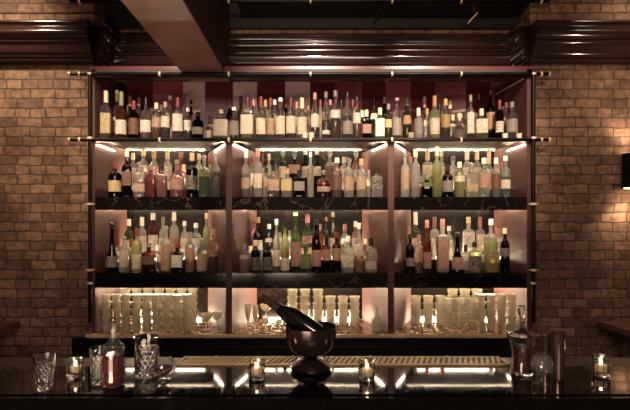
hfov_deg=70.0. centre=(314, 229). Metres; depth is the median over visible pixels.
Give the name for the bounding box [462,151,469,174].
liquor bottle
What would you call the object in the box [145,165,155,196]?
liquor bottle
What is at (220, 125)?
liquor bottle
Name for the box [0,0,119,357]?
wall
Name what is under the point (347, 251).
liquor bottle
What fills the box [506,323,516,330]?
tumbler
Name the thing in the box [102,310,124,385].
liquor bottle
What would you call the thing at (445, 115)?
liquor bottle
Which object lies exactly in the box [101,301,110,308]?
tumbler
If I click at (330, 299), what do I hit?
tumbler
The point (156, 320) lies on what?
tumbler
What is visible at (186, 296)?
tumbler
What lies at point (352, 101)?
liquor bottle
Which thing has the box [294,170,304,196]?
liquor bottle
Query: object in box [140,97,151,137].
liquor bottle
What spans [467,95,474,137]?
liquor bottle
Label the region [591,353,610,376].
candle holder
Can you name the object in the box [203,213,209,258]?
liquor bottle
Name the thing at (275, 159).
liquor bottle
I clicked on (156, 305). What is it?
tumbler
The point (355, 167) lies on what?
liquor bottle
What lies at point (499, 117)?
liquor bottle
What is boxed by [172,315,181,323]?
tumbler
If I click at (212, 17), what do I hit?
ceiling beam
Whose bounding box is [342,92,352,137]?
liquor bottle
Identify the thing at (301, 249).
liquor bottle
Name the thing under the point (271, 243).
liquor bottle
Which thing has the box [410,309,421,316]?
tumbler
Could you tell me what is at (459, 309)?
tumbler
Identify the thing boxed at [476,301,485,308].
tumbler
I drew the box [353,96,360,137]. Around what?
liquor bottle
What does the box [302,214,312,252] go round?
liquor bottle
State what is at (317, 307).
tumbler
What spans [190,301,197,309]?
tumbler
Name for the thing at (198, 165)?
liquor bottle
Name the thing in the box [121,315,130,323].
tumbler
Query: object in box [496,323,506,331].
tumbler
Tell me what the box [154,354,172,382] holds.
glass
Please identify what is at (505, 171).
liquor bottle
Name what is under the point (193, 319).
tumbler
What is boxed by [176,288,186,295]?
tumbler
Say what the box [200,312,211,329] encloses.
coupe glass
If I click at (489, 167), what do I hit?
liquor bottle
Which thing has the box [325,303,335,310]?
tumbler
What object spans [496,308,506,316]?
tumbler
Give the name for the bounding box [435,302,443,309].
tumbler
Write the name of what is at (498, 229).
liquor bottle
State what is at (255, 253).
liquor bottle
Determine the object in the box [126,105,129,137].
liquor bottle
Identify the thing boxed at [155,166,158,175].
liquor bottle
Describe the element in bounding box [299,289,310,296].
tumbler
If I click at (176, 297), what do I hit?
tumbler
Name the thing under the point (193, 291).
tumbler
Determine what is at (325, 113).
liquor bottle
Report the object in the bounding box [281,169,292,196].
liquor bottle
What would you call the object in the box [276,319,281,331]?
glass
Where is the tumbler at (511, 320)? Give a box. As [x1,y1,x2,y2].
[507,315,516,323]
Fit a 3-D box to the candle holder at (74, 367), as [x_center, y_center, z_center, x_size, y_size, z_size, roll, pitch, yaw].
[-0.743,0.424,1.396,0.050,0.057,0.047,0,0,0]
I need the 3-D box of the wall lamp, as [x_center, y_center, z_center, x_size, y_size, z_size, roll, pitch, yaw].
[2.101,-0.393,2.991,0.100,0.235,0.113,0,0,0]
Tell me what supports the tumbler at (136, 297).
on the tumbler at (135, 305)
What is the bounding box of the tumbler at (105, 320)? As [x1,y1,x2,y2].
[101,315,110,323]
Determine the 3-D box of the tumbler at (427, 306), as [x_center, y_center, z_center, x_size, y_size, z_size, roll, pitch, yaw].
[0.835,0.561,3.320,0.081,0.050,0.081,0,0,-11]
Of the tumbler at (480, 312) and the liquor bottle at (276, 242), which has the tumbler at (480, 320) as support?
the tumbler at (480, 312)
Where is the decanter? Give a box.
[506,305,537,376]
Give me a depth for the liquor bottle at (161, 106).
3.14 m
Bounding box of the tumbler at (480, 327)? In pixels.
[476,323,485,331]
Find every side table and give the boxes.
[0,321,19,332]
[598,321,629,357]
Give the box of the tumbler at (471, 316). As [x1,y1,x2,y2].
[466,311,476,319]
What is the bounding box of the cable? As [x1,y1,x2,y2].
[0,13,131,13]
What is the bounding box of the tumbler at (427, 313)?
[423,309,433,316]
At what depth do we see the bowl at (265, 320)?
3.06 m
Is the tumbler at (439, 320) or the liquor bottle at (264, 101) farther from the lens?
the tumbler at (439, 320)
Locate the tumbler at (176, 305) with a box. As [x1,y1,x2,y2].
[172,301,181,308]
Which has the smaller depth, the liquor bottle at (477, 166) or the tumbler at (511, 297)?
the tumbler at (511, 297)
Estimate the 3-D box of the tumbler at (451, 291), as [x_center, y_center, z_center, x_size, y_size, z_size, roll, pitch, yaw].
[1.015,0.460,3.320,0.081,0.050,0.081,0,0,-4]
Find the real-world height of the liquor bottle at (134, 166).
0.279 m
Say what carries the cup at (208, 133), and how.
on the bar
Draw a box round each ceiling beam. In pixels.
[121,0,228,81]
[184,0,230,81]
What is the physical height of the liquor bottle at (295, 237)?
0.409 m
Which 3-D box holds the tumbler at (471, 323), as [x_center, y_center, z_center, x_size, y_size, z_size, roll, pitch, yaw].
[1.113,0.661,3.190,0.080,0.051,0.080,0,0,-9]
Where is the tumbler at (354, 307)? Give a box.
[349,303,359,310]
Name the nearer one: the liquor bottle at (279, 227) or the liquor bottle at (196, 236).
the liquor bottle at (279, 227)
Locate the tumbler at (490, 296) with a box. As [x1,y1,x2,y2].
[486,293,495,301]
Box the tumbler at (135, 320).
[131,315,140,323]
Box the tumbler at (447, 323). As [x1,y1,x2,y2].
[442,319,453,327]
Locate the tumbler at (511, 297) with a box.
[507,293,516,301]
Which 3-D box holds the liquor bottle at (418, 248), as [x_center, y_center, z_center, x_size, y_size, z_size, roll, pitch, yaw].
[0.740,0.160,3.199,0.059,0.253,0.058,0,0,9]
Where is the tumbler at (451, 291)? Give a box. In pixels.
[447,288,457,295]
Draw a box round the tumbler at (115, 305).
[111,301,120,308]
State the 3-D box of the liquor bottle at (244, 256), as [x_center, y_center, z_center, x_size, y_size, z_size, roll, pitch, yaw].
[-0.481,0.187,3.069,0.068,0.198,0.069,0,0,-4]
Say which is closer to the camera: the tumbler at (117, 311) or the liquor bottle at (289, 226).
the tumbler at (117, 311)
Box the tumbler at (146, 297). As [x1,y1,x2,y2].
[141,293,150,301]
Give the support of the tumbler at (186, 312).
on the tumbler at (186, 320)
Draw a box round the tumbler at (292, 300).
[287,296,297,303]
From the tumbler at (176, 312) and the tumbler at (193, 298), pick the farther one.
the tumbler at (193, 298)
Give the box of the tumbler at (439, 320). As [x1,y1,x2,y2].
[435,315,443,323]
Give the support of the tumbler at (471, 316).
on the tumbler at (471, 323)
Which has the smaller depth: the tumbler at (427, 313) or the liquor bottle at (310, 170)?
the liquor bottle at (310, 170)
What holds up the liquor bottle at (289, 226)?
on the bar
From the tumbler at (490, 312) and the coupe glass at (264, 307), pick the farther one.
the coupe glass at (264, 307)
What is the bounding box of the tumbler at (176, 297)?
[172,293,181,301]
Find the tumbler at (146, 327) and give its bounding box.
[141,323,151,331]
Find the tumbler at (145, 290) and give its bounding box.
[142,288,152,293]
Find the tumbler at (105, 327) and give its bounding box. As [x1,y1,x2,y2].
[101,323,110,331]
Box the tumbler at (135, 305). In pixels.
[131,301,140,308]
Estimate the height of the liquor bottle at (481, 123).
0.212 m
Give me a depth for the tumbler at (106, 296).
3.04 m
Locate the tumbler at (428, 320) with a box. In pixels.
[423,315,433,323]
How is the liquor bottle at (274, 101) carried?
on the bar
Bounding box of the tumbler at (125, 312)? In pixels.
[121,308,130,316]
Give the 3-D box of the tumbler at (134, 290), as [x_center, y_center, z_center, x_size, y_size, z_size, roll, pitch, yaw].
[-1.315,0.456,3.320,0.080,0.051,0.080,0,0,44]
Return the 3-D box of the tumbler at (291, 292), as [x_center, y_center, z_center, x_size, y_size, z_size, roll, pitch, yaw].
[-0.165,0.460,3.300,0.081,0.050,0.081,0,0,-15]
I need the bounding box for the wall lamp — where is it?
[622,152,629,188]
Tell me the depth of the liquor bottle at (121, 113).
3.04 m
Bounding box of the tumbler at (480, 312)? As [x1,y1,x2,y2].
[476,308,485,316]
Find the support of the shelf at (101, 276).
attached to the bar
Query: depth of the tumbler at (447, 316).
3.16 m
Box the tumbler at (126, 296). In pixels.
[121,293,130,301]
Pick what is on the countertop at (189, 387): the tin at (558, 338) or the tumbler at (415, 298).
the tin at (558, 338)
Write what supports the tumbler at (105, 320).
on the tumbler at (105, 327)
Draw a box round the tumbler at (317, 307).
[313,303,322,310]
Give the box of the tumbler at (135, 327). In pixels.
[131,323,141,331]
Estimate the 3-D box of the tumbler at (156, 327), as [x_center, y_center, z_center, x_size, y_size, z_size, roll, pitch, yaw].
[-1.078,0.661,3.060,0.067,0.050,0.067,0,0,34]
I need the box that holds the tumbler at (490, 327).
[486,323,495,331]
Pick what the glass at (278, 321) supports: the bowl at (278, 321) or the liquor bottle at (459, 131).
the bowl at (278, 321)
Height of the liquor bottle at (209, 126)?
0.189 m
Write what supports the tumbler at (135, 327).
on the bar
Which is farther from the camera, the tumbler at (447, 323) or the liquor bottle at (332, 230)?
the liquor bottle at (332, 230)
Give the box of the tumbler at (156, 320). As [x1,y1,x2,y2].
[151,315,160,323]
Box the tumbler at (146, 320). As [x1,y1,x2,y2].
[141,315,150,323]
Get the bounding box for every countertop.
[0,358,629,409]
[86,319,536,338]
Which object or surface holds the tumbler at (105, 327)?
on the bar
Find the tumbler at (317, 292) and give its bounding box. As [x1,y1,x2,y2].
[313,289,323,296]
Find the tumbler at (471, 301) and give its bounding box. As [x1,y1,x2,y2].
[466,297,476,305]
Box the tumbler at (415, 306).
[410,302,420,309]
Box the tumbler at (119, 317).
[111,315,120,323]
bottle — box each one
[100,90,111,137]
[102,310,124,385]
[105,222,117,271]
[108,162,121,196]
[113,90,118,137]
[115,91,126,137]
[115,238,119,269]
[119,236,128,271]
[122,151,131,196]
[124,219,133,248]
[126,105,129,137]
[128,96,131,112]
[129,100,138,137]
[129,239,132,270]
[130,153,136,189]
[132,228,141,271]
[133,162,145,196]
[136,98,140,137]
[139,217,146,252]
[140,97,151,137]
[140,149,148,173]
[142,243,155,271]
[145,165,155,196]
[148,213,157,251]
[149,151,158,174]
[152,103,160,137]
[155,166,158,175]
[155,245,160,270]
[156,164,167,196]
[159,104,162,115]
[159,217,164,252]
[161,102,169,137]
[161,226,170,271]
[164,150,171,189]
[167,96,172,137]
[169,212,178,251]
[170,160,183,196]
[171,243,183,271]
[172,97,183,137]
[179,152,185,173]
[180,221,187,258]
[182,93,185,117]
[182,164,185,196]
[184,108,191,137]
[185,232,194,271]
[186,153,197,196]
[189,100,193,116]
[192,112,203,137]
[192,223,200,258]
[196,154,201,170]
[197,238,206,271]
[198,155,209,196]
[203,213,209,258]
[206,115,212,137]
[208,158,211,170]
[208,229,218,271]
[210,152,220,196]
[213,109,228,137]
[226,100,231,120]
[228,106,238,137]
[237,96,242,137]
[239,243,249,271]
[240,96,253,137]
[241,152,249,196]
[248,246,251,270]
[250,157,252,196]
[251,240,259,271]
[252,100,255,137]
[253,149,262,196]
[253,217,262,250]
[256,96,265,137]
[259,243,262,270]
[260,294,324,330]
[261,153,264,176]
[262,242,270,271]
[263,100,266,112]
[263,167,267,196]
[265,224,272,249]
[266,98,274,137]
[266,154,271,175]
[267,166,279,196]
[270,242,272,270]
[273,100,276,137]
[273,219,279,271]
[274,158,277,174]
[276,97,284,137]
[278,226,281,270]
[279,151,286,189]
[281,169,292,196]
[281,222,288,271]
[284,99,287,137]
[286,97,295,137]
[288,151,299,189]
[288,225,290,270]
[290,212,299,271]
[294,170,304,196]
[295,101,298,137]
[297,97,306,137]
[300,248,302,270]
[301,246,310,271]
[302,151,308,189]
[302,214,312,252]
[306,106,310,137]
[307,152,313,196]
[309,248,311,270]
[311,92,318,137]
[312,219,320,271]
[313,151,320,189]
[317,170,329,196]
[319,100,321,137]
[319,224,322,258]
[322,92,329,137]
[322,234,330,271]
[323,217,328,244]
[325,151,334,189]
[330,90,340,137]
[330,212,335,258]
[332,158,341,196]
[332,232,340,271]
[339,157,346,189]
[340,100,342,137]
[341,224,347,246]
[341,239,343,270]
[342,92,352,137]
[342,236,353,271]
[344,158,353,196]
[351,100,354,110]
[351,151,359,189]
[351,221,356,258]
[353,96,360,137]
[355,223,362,271]
[356,159,366,196]
[361,110,363,137]
[362,110,370,137]
[363,239,366,270]
[365,238,376,271]
[367,170,369,196]
[370,98,377,137]
[370,166,382,196]
[375,108,384,137]
[382,97,386,117]
[385,104,391,137]
[392,97,401,137]
[401,152,408,196]
[402,98,411,137]
[405,234,414,271]
[409,157,411,196]
[411,149,419,196]
[411,212,419,248]
[414,108,422,137]
[415,235,422,270]
[420,97,425,119]
[420,176,422,196]
[422,149,432,180]
[422,174,432,196]
[423,108,428,137]
[423,220,430,271]
[429,95,439,137]
[430,217,438,258]
[432,147,441,196]
[436,219,448,271]
[437,104,440,137]
[440,151,444,176]
[441,99,449,137]
[442,165,452,196]
[447,226,452,258]
[448,101,452,122]
[450,114,457,137]
[450,156,457,189]
[451,232,463,271]
[452,113,466,137]
[454,162,464,196]
[461,245,467,270]
[462,115,466,133]
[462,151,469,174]
[462,217,474,253]
[465,163,478,196]
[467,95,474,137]
[468,242,480,271]
[473,151,481,173]
[475,108,487,137]
[475,217,484,251]
[476,93,481,117]
[478,158,489,196]
[481,245,483,270]
[484,219,497,271]
[486,89,494,137]
[486,149,492,189]
[491,158,500,196]
[495,100,503,137]
[497,228,501,270]
[500,228,509,271]
[501,156,510,196]
[504,102,507,132]
[506,101,517,137]
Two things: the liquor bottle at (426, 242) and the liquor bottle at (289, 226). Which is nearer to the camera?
the liquor bottle at (426, 242)
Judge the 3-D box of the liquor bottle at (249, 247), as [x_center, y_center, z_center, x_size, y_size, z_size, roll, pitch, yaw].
[-0.461,0.200,3.199,0.058,0.172,0.060,0,0,0]
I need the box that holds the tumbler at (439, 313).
[435,309,443,316]
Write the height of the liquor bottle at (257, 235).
0.312 m
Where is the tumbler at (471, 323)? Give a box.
[466,319,476,327]
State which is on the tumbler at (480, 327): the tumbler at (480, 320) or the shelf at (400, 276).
the tumbler at (480, 320)
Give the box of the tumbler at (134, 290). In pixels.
[131,288,141,293]
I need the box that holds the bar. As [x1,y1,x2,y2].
[68,66,550,357]
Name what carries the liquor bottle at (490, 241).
on the bar
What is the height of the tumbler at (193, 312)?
0.051 m
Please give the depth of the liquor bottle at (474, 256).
3.03 m
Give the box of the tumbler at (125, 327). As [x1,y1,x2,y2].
[121,323,130,331]
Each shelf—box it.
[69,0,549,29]
[95,197,225,205]
[95,270,225,283]
[105,142,515,150]
[232,197,387,205]
[232,270,387,283]
[394,197,526,205]
[394,270,526,283]
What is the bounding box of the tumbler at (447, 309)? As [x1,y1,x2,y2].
[442,304,453,312]
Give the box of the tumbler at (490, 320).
[486,315,495,323]
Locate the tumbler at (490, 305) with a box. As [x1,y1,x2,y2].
[486,301,495,308]
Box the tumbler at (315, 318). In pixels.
[313,316,322,320]
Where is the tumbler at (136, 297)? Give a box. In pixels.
[131,293,140,301]
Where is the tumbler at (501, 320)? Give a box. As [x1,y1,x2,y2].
[496,315,506,323]
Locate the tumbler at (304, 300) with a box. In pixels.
[299,296,309,303]
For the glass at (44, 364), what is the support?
on the countertop at (189, 387)
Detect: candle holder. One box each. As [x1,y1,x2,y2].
[66,355,83,377]
[249,357,264,379]
[359,357,374,380]
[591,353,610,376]
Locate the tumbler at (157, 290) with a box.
[154,288,164,293]
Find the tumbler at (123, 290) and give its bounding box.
[120,288,130,293]
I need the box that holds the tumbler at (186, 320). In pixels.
[182,315,191,323]
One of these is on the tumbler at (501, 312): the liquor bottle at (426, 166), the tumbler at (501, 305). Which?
the tumbler at (501, 305)
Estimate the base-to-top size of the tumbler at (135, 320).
0.050 m
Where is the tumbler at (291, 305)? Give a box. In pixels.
[287,303,297,307]
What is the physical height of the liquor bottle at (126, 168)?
0.318 m
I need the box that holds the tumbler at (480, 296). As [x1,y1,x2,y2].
[476,293,485,301]
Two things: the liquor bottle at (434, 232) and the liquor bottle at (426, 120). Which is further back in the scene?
the liquor bottle at (434, 232)
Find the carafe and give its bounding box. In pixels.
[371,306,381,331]
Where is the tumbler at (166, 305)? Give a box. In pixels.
[162,301,171,308]
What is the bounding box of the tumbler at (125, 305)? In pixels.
[121,301,130,308]
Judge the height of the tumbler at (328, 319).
0.050 m
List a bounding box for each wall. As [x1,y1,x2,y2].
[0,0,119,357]
[113,30,510,81]
[519,0,629,357]
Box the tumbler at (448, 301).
[442,297,453,305]
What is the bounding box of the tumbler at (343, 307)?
[338,302,347,310]
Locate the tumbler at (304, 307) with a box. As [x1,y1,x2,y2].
[300,303,309,310]
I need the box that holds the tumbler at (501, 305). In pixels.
[496,301,506,308]
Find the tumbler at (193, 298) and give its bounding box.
[190,295,197,302]
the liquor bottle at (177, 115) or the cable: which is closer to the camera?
the cable
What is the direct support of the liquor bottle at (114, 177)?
on the bar
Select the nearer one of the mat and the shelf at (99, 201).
the mat
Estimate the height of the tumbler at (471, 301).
0.051 m
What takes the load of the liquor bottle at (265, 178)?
on the bar
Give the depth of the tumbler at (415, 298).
3.29 m
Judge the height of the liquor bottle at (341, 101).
0.297 m
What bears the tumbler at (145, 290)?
on the tumbler
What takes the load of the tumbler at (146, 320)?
on the tumbler at (146, 327)
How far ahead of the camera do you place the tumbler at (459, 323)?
3.16 m
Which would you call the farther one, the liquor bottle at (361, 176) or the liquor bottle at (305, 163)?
the liquor bottle at (305, 163)
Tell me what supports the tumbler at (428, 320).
on the bar
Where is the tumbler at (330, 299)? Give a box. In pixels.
[325,295,335,303]
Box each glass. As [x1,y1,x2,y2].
[32,352,56,390]
[89,345,105,385]
[134,334,158,378]
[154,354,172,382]
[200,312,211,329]
[212,311,221,331]
[245,304,250,327]
[252,305,258,330]
[260,303,270,325]
[262,318,268,330]
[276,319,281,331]
[408,132,413,137]
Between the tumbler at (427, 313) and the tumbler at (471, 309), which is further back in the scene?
the tumbler at (427, 313)
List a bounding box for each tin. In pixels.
[538,333,550,371]
[550,330,565,380]
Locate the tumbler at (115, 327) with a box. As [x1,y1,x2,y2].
[111,323,120,331]
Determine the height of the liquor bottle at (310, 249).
0.160 m
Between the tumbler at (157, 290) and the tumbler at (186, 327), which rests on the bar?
the tumbler at (186, 327)
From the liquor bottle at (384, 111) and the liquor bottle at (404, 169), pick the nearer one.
the liquor bottle at (404, 169)
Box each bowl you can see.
[200,312,211,320]
[212,311,221,319]
[252,305,258,321]
[260,303,270,310]
[262,318,268,324]
[276,319,281,324]
[285,321,336,374]
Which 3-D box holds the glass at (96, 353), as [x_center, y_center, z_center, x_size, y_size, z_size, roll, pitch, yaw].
[-0.640,0.399,1.324,0.047,0.107,0.047,0,0,0]
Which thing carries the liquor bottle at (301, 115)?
on the bar
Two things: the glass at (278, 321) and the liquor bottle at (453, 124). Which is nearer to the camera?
the glass at (278, 321)
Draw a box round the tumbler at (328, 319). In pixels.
[325,316,335,323]
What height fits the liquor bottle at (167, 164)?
0.302 m
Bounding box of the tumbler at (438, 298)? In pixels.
[435,295,445,302]
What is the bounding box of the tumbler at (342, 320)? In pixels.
[338,316,347,323]
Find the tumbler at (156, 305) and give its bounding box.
[152,301,161,308]
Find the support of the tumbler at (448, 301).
on the tumbler at (447, 309)
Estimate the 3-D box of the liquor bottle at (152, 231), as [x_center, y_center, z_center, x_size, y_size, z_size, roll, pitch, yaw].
[-1.199,0.045,3.329,0.070,0.342,0.072,0,0,-17]
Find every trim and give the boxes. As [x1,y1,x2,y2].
[0,20,94,65]
[94,20,117,65]
[113,34,510,65]
[506,20,529,65]
[529,20,629,65]
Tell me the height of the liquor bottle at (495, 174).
0.271 m
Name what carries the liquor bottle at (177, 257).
on the bar
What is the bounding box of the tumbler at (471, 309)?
[466,304,476,312]
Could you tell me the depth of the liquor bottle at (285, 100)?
3.22 m
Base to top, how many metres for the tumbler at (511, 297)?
0.050 m
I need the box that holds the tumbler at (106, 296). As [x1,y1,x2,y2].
[101,293,110,301]
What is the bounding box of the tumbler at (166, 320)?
[161,315,171,323]
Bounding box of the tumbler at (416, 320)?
[410,315,421,323]
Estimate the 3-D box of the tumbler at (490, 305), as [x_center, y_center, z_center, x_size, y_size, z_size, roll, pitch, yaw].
[1.197,0.510,3.060,0.067,0.050,0.067,0,0,-3]
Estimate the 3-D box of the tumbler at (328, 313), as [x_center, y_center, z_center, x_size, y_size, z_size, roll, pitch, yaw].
[0.114,0.611,3.300,0.081,0.050,0.081,0,0,39]
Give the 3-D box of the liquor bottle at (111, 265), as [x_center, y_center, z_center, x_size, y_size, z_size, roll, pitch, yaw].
[-1.385,0.116,3.069,0.082,0.341,0.083,0,0,-14]
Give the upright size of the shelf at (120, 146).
0.004 m
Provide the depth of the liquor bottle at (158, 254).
3.18 m
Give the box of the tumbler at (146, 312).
[141,308,151,316]
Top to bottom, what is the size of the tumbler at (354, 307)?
0.050 m
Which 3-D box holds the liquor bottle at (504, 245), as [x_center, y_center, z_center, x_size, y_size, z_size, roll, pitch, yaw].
[1.296,0.136,3.069,0.061,0.300,0.063,0,0,17]
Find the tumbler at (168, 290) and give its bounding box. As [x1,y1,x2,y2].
[165,288,175,295]
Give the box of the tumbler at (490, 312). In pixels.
[486,308,495,316]
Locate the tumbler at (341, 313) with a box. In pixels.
[338,309,347,316]
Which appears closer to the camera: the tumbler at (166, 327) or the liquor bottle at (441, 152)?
the tumbler at (166, 327)
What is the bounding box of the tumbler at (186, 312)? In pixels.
[182,308,191,316]
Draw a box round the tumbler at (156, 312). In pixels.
[151,308,161,316]
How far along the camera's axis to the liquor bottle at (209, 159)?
3.19 m
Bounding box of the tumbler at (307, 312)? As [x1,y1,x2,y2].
[300,309,309,315]
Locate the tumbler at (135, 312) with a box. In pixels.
[131,308,140,316]
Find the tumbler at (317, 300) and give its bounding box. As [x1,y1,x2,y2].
[312,296,322,303]
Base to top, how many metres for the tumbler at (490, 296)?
0.050 m
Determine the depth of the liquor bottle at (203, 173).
3.04 m
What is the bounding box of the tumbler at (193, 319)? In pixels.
[190,315,197,323]
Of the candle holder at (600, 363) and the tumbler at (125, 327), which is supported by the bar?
the tumbler at (125, 327)
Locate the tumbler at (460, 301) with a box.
[454,297,465,305]
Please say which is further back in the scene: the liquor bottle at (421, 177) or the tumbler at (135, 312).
the liquor bottle at (421, 177)
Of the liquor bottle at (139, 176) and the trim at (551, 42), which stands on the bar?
the liquor bottle at (139, 176)
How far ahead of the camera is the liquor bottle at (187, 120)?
3.05 m
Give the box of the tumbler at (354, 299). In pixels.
[349,295,359,303]
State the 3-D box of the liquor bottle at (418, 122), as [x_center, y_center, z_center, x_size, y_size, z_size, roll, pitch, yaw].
[0.706,-0.723,3.069,0.061,0.218,0.063,0,0,9]
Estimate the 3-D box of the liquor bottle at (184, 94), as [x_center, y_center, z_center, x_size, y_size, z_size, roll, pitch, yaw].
[-0.938,-0.799,3.235,0.046,0.371,0.046,0,0,-12]
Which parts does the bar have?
pipe post, cabinet door, panel, folded panel, folded panel, folded panel, cabinet door, folded panel, folded panel, folded panel, cabinet door, folded panel, folded panel, pipe rail, pipe rail, panel, metal rail, folded panel, folded panel, cabinet door, folded panel, folded panel, cabinet door, folded panel, folded panel, folded panel, cabinet door, folded panel, panel, pipe post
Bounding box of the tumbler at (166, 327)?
[162,323,171,331]
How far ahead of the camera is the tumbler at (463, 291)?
3.29 m
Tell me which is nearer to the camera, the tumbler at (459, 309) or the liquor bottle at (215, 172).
the liquor bottle at (215, 172)
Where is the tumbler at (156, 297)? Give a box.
[151,293,160,301]
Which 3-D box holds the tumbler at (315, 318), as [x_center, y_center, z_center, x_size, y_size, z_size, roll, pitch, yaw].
[0.022,0.661,3.300,0.081,0.050,0.081,0,0,-25]
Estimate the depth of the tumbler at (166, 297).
3.04 m
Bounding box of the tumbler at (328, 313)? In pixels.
[325,309,335,316]
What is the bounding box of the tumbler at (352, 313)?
[349,309,359,316]
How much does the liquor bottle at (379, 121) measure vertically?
0.218 m
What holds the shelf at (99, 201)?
attached to the bar
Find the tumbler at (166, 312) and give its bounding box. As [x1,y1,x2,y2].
[162,308,171,316]
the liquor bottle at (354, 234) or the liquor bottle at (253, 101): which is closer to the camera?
the liquor bottle at (253, 101)
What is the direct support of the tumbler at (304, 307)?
on the tumbler at (307, 312)
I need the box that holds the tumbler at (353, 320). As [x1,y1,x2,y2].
[349,316,359,323]
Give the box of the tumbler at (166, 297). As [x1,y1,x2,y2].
[161,293,170,301]
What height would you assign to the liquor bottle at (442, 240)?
0.361 m
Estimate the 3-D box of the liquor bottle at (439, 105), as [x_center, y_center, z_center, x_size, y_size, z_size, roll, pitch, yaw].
[0.871,-0.748,3.152,0.057,0.268,0.059,0,0,11]
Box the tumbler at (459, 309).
[454,304,465,312]
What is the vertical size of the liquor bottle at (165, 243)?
0.314 m
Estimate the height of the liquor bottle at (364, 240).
0.223 m
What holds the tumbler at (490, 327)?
on the bar
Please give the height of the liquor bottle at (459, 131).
0.184 m
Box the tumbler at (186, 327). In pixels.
[182,323,191,331]
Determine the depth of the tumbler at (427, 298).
3.29 m
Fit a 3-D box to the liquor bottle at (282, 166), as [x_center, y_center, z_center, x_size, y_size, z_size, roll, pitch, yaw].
[-0.237,-0.438,3.329,0.066,0.294,0.067,0,0,-4]
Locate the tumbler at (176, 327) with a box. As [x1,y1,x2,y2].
[172,323,181,331]
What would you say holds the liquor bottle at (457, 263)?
on the bar
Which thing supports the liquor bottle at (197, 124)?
on the bar
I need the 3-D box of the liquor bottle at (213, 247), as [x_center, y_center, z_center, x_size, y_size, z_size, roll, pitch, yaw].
[-0.692,0.140,3.069,0.068,0.293,0.069,0,0,-6]
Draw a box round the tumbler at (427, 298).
[423,295,433,302]
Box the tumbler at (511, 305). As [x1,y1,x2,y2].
[506,301,516,308]
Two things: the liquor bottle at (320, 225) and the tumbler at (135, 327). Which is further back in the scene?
the liquor bottle at (320, 225)
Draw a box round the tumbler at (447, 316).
[442,312,453,319]
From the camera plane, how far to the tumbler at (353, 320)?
3.27 m
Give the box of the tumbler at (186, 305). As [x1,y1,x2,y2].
[182,301,191,308]
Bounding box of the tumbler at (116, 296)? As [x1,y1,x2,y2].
[111,293,120,301]
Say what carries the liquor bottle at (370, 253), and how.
on the bar
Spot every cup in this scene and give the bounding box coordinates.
[205,130,211,137]
[302,132,307,137]
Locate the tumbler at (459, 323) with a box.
[454,319,465,327]
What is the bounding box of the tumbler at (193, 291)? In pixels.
[187,288,197,295]
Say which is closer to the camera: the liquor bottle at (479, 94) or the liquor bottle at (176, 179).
the liquor bottle at (176, 179)
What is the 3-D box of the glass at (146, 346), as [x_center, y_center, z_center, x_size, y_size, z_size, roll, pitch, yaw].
[-0.523,0.391,1.396,0.074,0.122,0.074,0,0,0]
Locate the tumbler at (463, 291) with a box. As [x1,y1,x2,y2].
[459,288,470,295]
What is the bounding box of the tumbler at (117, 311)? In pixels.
[111,308,120,316]
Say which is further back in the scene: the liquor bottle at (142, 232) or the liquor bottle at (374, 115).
the liquor bottle at (142, 232)
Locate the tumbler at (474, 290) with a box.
[471,288,482,295]
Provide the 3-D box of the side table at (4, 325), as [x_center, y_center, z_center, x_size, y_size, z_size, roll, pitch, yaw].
[-2.433,1.083,2.600,0.934,0.953,0.800,0,0,0]
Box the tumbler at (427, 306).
[423,302,433,309]
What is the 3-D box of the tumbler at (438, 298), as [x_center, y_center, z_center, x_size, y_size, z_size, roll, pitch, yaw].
[0.925,0.510,3.320,0.081,0.050,0.081,0,0,-25]
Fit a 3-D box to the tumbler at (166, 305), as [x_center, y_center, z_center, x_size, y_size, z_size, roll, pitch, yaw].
[-1.009,0.510,3.060,0.067,0.050,0.067,0,0,-14]
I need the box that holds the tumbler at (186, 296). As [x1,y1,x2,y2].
[182,293,191,301]
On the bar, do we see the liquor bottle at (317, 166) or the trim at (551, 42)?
the liquor bottle at (317, 166)
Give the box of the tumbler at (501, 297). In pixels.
[497,293,506,301]
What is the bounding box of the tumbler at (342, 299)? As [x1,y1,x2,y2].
[338,295,348,303]
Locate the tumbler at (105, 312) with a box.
[101,308,110,316]
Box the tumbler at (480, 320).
[476,315,485,323]
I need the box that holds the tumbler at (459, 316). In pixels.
[454,312,465,319]
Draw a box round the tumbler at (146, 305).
[141,301,151,308]
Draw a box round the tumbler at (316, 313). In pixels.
[313,309,322,316]
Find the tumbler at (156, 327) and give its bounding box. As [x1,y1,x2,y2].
[152,323,161,331]
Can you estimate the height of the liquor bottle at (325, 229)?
0.312 m
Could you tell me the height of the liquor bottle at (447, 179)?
0.223 m
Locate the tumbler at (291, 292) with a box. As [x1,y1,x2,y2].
[287,289,297,296]
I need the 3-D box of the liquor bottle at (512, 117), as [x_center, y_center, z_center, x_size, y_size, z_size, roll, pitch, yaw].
[1.344,-0.744,3.069,0.075,0.259,0.076,0,0,19]
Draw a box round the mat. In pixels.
[176,356,508,365]
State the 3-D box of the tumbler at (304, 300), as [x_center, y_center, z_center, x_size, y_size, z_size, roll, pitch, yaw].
[-0.073,0.510,3.300,0.081,0.050,0.081,0,0,-8]
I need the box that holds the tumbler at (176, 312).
[172,308,181,316]
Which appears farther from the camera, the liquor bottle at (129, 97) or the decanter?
the liquor bottle at (129, 97)
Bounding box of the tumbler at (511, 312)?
[506,308,516,316]
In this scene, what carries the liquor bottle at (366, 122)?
on the bar
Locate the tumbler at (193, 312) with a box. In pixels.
[190,308,197,316]
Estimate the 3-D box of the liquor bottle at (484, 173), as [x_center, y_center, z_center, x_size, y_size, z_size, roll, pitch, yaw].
[1.153,-0.356,3.069,0.078,0.271,0.080,0,0,16]
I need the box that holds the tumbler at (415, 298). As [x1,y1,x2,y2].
[410,295,420,302]

